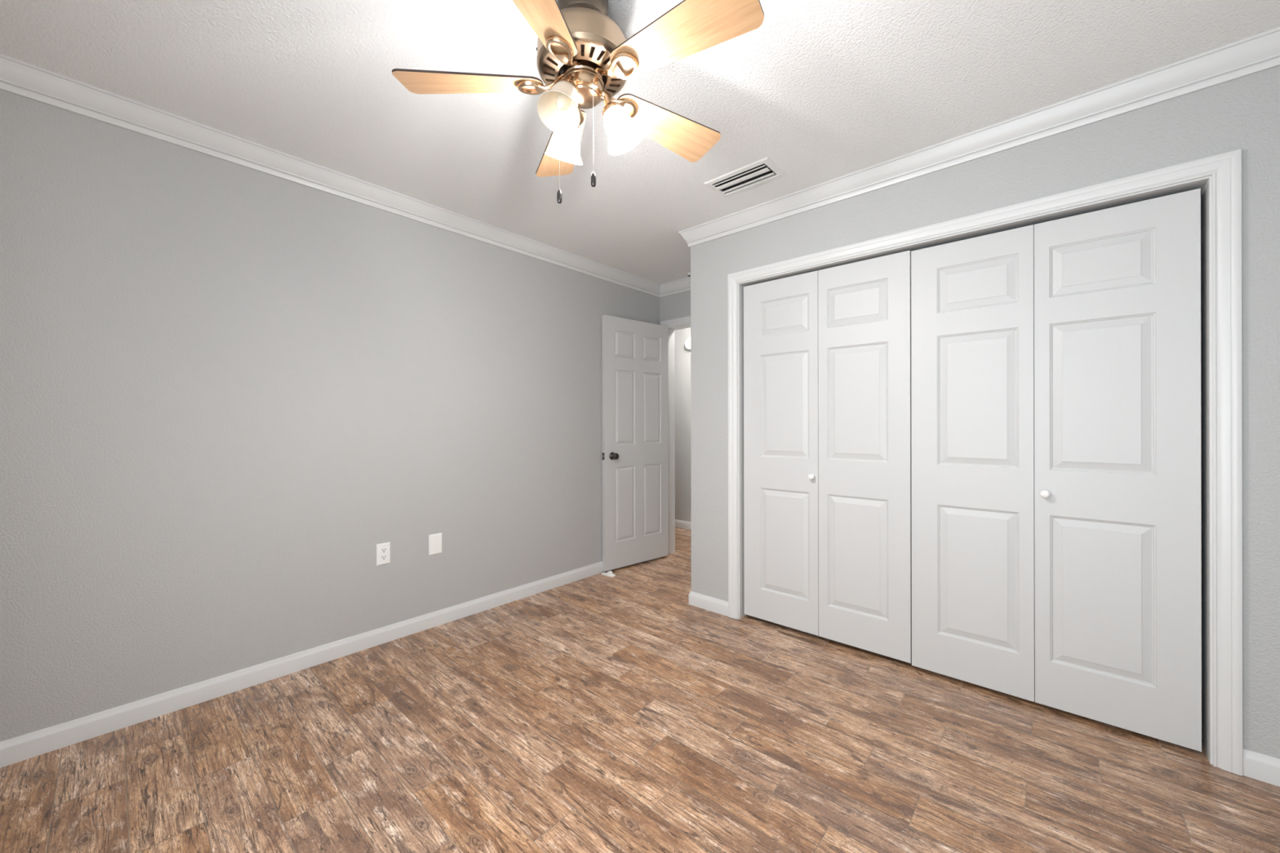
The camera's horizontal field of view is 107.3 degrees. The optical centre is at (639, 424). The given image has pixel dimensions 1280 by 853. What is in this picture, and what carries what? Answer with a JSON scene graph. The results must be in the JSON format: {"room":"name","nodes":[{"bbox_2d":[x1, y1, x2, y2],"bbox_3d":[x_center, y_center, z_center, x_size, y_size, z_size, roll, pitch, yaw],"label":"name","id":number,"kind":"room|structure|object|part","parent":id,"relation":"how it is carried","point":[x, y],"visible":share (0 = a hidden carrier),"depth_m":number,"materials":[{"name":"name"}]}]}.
{"room":"empty bedroom","nodes":[
{"label":"empty bedroom","id":0,"kind":"room"},
{"bbox_2d":[0,89,659,742],"bbox_3d":[-1.232,-0.041,2.820,0.115,2.440,4.125,0,0,42],"label":"wall","id":1,"kind":"structure","parent":0,"point":[224,385],"depth_m":2.12,"materials":[{"name":"grey paint"}]},
{"bbox_2d":[0,561,604,768],"bbox_3d":[-1.144,1.137,2.820,0.012,0.085,4.010,0,0,42],"label":"baseboard","id":2,"kind":"structure","parent":1,"relation":"attached to","point":[19,748],"depth_m":2.11,"materials":[{"name":"white paint"}]},
{"bbox_2d":[0,53,660,297],"bbox_3d":[-1.132,-1.212,2.806,0.056,0.098,4.010,0,0,42],"label":"crown molding","id":3,"kind":"structure","parent":1,"relation":"attached to","point":[17,77],"depth_m":2.13,"materials":[{"name":"white paint"}]},
{"bbox_2d":[376,542,390,565],"bbox_3d":[-1.387,0.699,2.551,0.008,0.114,0.069,0,0,42],"label":"wall outlet","id":4,"kind":"object","parent":1,"relation":"attached to","point":[383,550],"visible":1,"depth_m":2.55,"materials":[{"name":"white plastic"}]},
{"bbox_2d":[380,554,386,560],"bbox_3d":[-1.385,0.718,2.549,0.002,0.028,0.034,0,0,42],"label":"receptacle","id":5,"kind":"object","parent":4,"relation":"attached to","point":[383,557],"depth_m":2.55,"materials":[{"name":"white plastic"}]},
{"bbox_2d":[380,547,386,553],"bbox_3d":[-1.385,0.679,2.549,0.002,0.028,0.034,0,0,42],"label":"receptacle","id":6,"kind":"object","parent":4,"relation":"attached to","point":[383,550],"depth_m":2.55,"materials":[{"name":"white plastic"}]},
{"bbox_2d":[428,533,442,555],"bbox_3d":[-1.198,0.700,2.764,0.008,0.119,0.077,0,0,42],"label":"wall plate","id":7,"kind":"object","parent":1,"relation":"attached to","point":[435,540],"visible":1,"depth_m":2.76,"materials":[{"name":"white plastic"}]},
{"bbox_2d":[0,527,1279,852],"bbox_3d":[-0.113,1.207,2.559,5.140,0.060,5.230,0,0,42],"label":"floor","id":8,"kind":"structure","parent":0,"point":[599,713],"depth_m":1.67,"materials":[{"name":"brown wood"}]},
{"bbox_2d":[601,570,615,577],"bbox_3d":[-0.247,1.161,3.694,0.116,0.032,0.044,0,0,34],"label":"door stop","id":9,"kind":"object","parent":8,"relation":"on","point":[610,573],"visible":1,"depth_m":3.68,"materials":[{"name":"white plastic"}]},
{"bbox_2d":[0,0,1279,284],"bbox_3d":[-0.118,-1.273,2.559,5.140,0.020,5.230,0,0,42],"label":"ceiling","id":10,"kind":"structure","parent":0,"point":[824,91],"depth_m":1.72,"materials":[{"name":"white paint"}]},
{"bbox_2d":[391,0,764,203],"bbox_3d":[-0.144,-0.961,1.398,1.029,0.603,1.037,0,0,42],"label":"ceiling fan","id":11,"kind":"object","parent":10,"relation":"hanging from","point":[584,59],"visible":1,"depth_m":1.33,"materials":[{"name":"brown wood"}]},
{"bbox_3d":[-0.494,-1.007,1.390,0.415,0.006,0.150,0,14,-2],"label":"blade","id":12,"kind":"part","parent":11,"relation":"part of","materials":[{"name":"brown wood"}]},
{"bbox_3d":[-0.260,-1.007,1.088,0.150,0.006,0.415,15,4,16],"label":"blade","id":13,"kind":"part","parent":11,"relation":"part of","materials":[{"name":"brown wood"}]},
{"bbox_3d":[-0.218,-0.887,1.288,0.119,0.128,0.120,0,0,42],"label":"lamp shade","id":14,"kind":"part","parent":11,"relation":"part of","materials":[{"name":"white glass"}]},
{"bbox_3d":[-0.233,-0.846,1.400,0.018,0.298,0.004,0,0,0],"label":"pull chain","id":15,"kind":"part","parent":11,"relation":"part of","materials":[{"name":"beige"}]},
{"bbox_3d":[-0.280,-1.007,1.707,0.150,0.006,0.415,-15,5,-19],"label":"blade","id":16,"kind":"part","parent":11,"relation":"part of","materials":[{"name":"brown wood"}]},
{"bbox_3d":[-0.210,-0.903,1.307,0.040,0.080,0.050,0,0,42],"label":"bulb","id":17,"kind":"part","parent":11,"relation":"part of","materials":[{"name":"white glass"}]},
{"bbox_3d":[-0.239,-0.887,1.500,0.120,0.128,0.119,0,0,42],"label":"lamp shade","id":18,"kind":"part","parent":11,"relation":"part of","materials":[{"name":"white glass"}]},
{"bbox_3d":[-0.197,-0.971,1.338,0.028,0.061,0.050,0,0,26],"label":"lamp arm","id":19,"kind":"part","parent":11,"relation":"part of","materials":[{"name":"gold metal"}]},
{"bbox_3d":[-0.135,-0.859,1.351,0.004,0.278,0.010,0,0,-34],"label":"pull chain","id":20,"kind":"part","parent":11,"relation":"part of","materials":[{"name":"beige"}]},
{"bbox_3d":[-0.101,-0.971,1.407,0.050,0.061,0.028,0,0,-4],"label":"lamp arm","id":21,"kind":"part","parent":11,"relation":"part of","materials":[{"name":"gold metal"}]},
{"bbox_3d":[-0.066,-0.903,1.410,0.044,0.080,0.046,0,0,42],"label":"bulb","id":22,"kind":"part","parent":11,"relation":"part of","materials":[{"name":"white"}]},
{"bbox_3d":[-0.043,-0.887,1.412,0.115,0.128,0.116,0,0,42],"label":"lamp shade","id":23,"kind":"part","parent":11,"relation":"part of","materials":[{"name":"white glass"}]},
{"bbox_3d":[0.088,-1.008,1.600,0.415,0.006,0.150,0,-14,-38],"label":"blade","id":24,"kind":"part","parent":11,"relation":"part of","materials":[{"name":"brown wood"}]},
{"bbox_3d":[0.100,-1.008,1.218,0.415,0.006,0.150,0,-14,34],"label":"blade","id":25,"kind":"part","parent":11,"relation":"part of","materials":[{"name":"brown wood"}]},
{"bbox_2d":[703,156,786,197],"bbox_3d":[0.536,-1.337,2.420,0.358,0.174,0.206,0,0,42],"label":"ceiling vent","id":26,"kind":"object","parent":10,"relation":"in","point":[765,166],"visible":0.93,"depth_m":2.42,"materials":[{"name":"white metal"}]},
{"bbox_2d":[659,290,690,321],"bbox_3d":[0.482,-0.044,4.133,3.700,2.440,0.115,0,0,42],"label":"wall","id":27,"kind":"structure","parent":0,"point":[674,306],"depth_m":4.20,"materials":[{"name":"grey paint"}]},
{"bbox_2d":[659,315,690,554],"bbox_3d":[0.545,0.117,4.065,0.854,2.118,0.134,0,0,42],"label":"door frame","id":28,"kind":"structure","parent":27,"relation":"attached to","point":[684,322],"depth_m":4.31,"materials":[{"name":"white paint"}]},
{"bbox_2d":[601,314,668,571],"bbox_3d":[-0.007,0.144,3.959,0.727,2.036,0.104,0,0,-41],"label":"door","id":29,"kind":"structure","parent":28,"relation":"attached to","point":[635,371],"depth_m":3.94,"materials":[{"name":"grey wood"}]},
{"bbox_3d":[-0.202,0.251,3.761,0.062,0.062,0.062,0,0,-41],"label":"knob","id":30,"kind":"part","parent":29,"relation":"part of","materials":[{"name":"grey metal"}]},
{"bbox_3d":[0.504,-0.910,4.022,0.854,0.062,0.018,0,0,42],"label":"head casing","id":31,"kind":"part","parent":28,"relation":"part of","materials":[{"name":"white paint"}]},
{"bbox_2d":[659,276,690,297],"bbox_3d":[0.510,-1.215,3.992,0.932,0.098,0.056,0,0,42],"label":"crown molding","id":32,"kind":"structure","parent":27,"relation":"attached to","point":[683,285],"depth_m":4.16,"materials":[{"name":"white paint"}]},
{"bbox_2d":[674,327,691,522],"bbox_3d":[1.133,-0.045,4.864,3.700,2.440,0.115,0,0,42],"label":"wall","id":33,"kind":"structure","parent":0,"point":[682,355],"depth_m":5.36,"materials":[{"name":"grey paint"}]},
{"bbox_2d":[675,519,691,529],"bbox_3d":[1.093,1.133,4.817,3.700,0.085,0.012,0,0,42],"label":"baseboard","id":34,"kind":"structure","parent":33,"relation":"attached to","point":[678,523],"depth_m":5.35,"materials":[{"name":"white paint"}]},
{"bbox_2d":[684,337,690,351],"bbox_3d":[0.560,-0.904,5.268,0.152,0.152,0.043,0,0,42],"label":"smoke detector","id":35,"kind":"object","parent":33,"relation":"attached to","point":[687,344],"visible":0.55,"depth_m":5.26,"materials":[{"name":"white plastic"}]},
{"bbox_2d":[690,65,1279,759],"bbox_3d":[1.294,-0.045,2.313,2.468,2.440,0.115,0,0,42],"label":"wall","id":36,"kind":"structure","parent":0,"point":[1243,113],"depth_m":1.76,"materials":[{"name":"grey paint"}]},
{"bbox_2d":[688,591,728,616],"bbox_3d":[0.435,1.134,2.994,0.300,0.085,0.012,0,0,42],"label":"baseboard","id":37,"kind":"structure","parent":36,"relation":"attached to","point":[704,602],"depth_m":2.99,"materials":[{"name":"white paint"}]},
{"bbox_2d":[743,250,911,663],"bbox_3d":[0.966,0.155,2.567,0.897,1.989,0.072,0,0,42],"label":"door","id":38,"kind":"structure","parent":36,"relation":"in","point":[828,464],"depth_m":2.52,"materials":[{"name":"grey wood"}]},
{"bbox_3d":[0.936,0.282,2.570,0.033,0.033,0.037,0,0,42],"label":"knob","id":39,"kind":"part","parent":38,"relation":"part of","materials":[{"name":"white plastic"}]},
{"bbox_2d":[678,26,1279,247],"bbox_3d":[1.214,-1.216,2.268,2.524,0.098,0.056,0,0,42],"label":"crown molding","id":40,"kind":"structure","parent":36,"relation":"attached to","point":[1260,52],"depth_m":1.92,"materials":[{"name":"white paint"}]},
{"bbox_2d":[727,148,1243,776],"bbox_3d":[1.319,0.127,2.279,1.973,2.096,0.133,0,0,42],"label":"door frame","id":41,"kind":"structure","parent":36,"relation":"attached to","point":[1219,176],"depth_m":1.63,"materials":[{"name":"white paint"}]},
{"bbox_3d":[0.567,0.128,2.871,0.062,2.096,0.018,0,0,42],"label":"casing","id":42,"kind":"part","parent":41,"relation":"part of","materials":[{"name":"white paint"}]},
{"bbox_3d":[1.278,-0.890,2.236,1.973,0.062,0.018,0,0,42],"label":"head casing","id":43,"kind":"part","parent":41,"relation":"part of","materials":[{"name":"white paint"}]},
{"bbox_3d":[1.994,0.125,1.601,0.062,2.096,0.018,0,0,42],"label":"casing","id":44,"kind":"part","parent":41,"relation":"part of","materials":[{"name":"white paint"}]},
{"bbox_2d":[911,188,1201,751],"bbox_3d":[1.643,0.161,1.965,0.906,1.991,0.072,0,0,42],"label":"door","id":45,"kind":"structure","parent":36,"relation":"in","point":[1055,413],"depth_m":1.90,"materials":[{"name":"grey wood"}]},
{"bbox_3d":[1.657,0.283,1.928,0.033,0.033,0.037,0,0,42],"label":"knob","id":46,"kind":"part","parent":45,"relation":"part of","materials":[{"name":"white plastic"}]},
{"bbox_2d":[1243,748,1279,786],"bbox_3d":[2.098,1.131,1.514,0.206,0.085,0.012,0,0,42],"label":"baseboard","id":47,"kind":"structure","parent":36,"relation":"attached to","point":[1256,766],"depth_m":1.55,"materials":[{"name":"white paint"}]}
]}

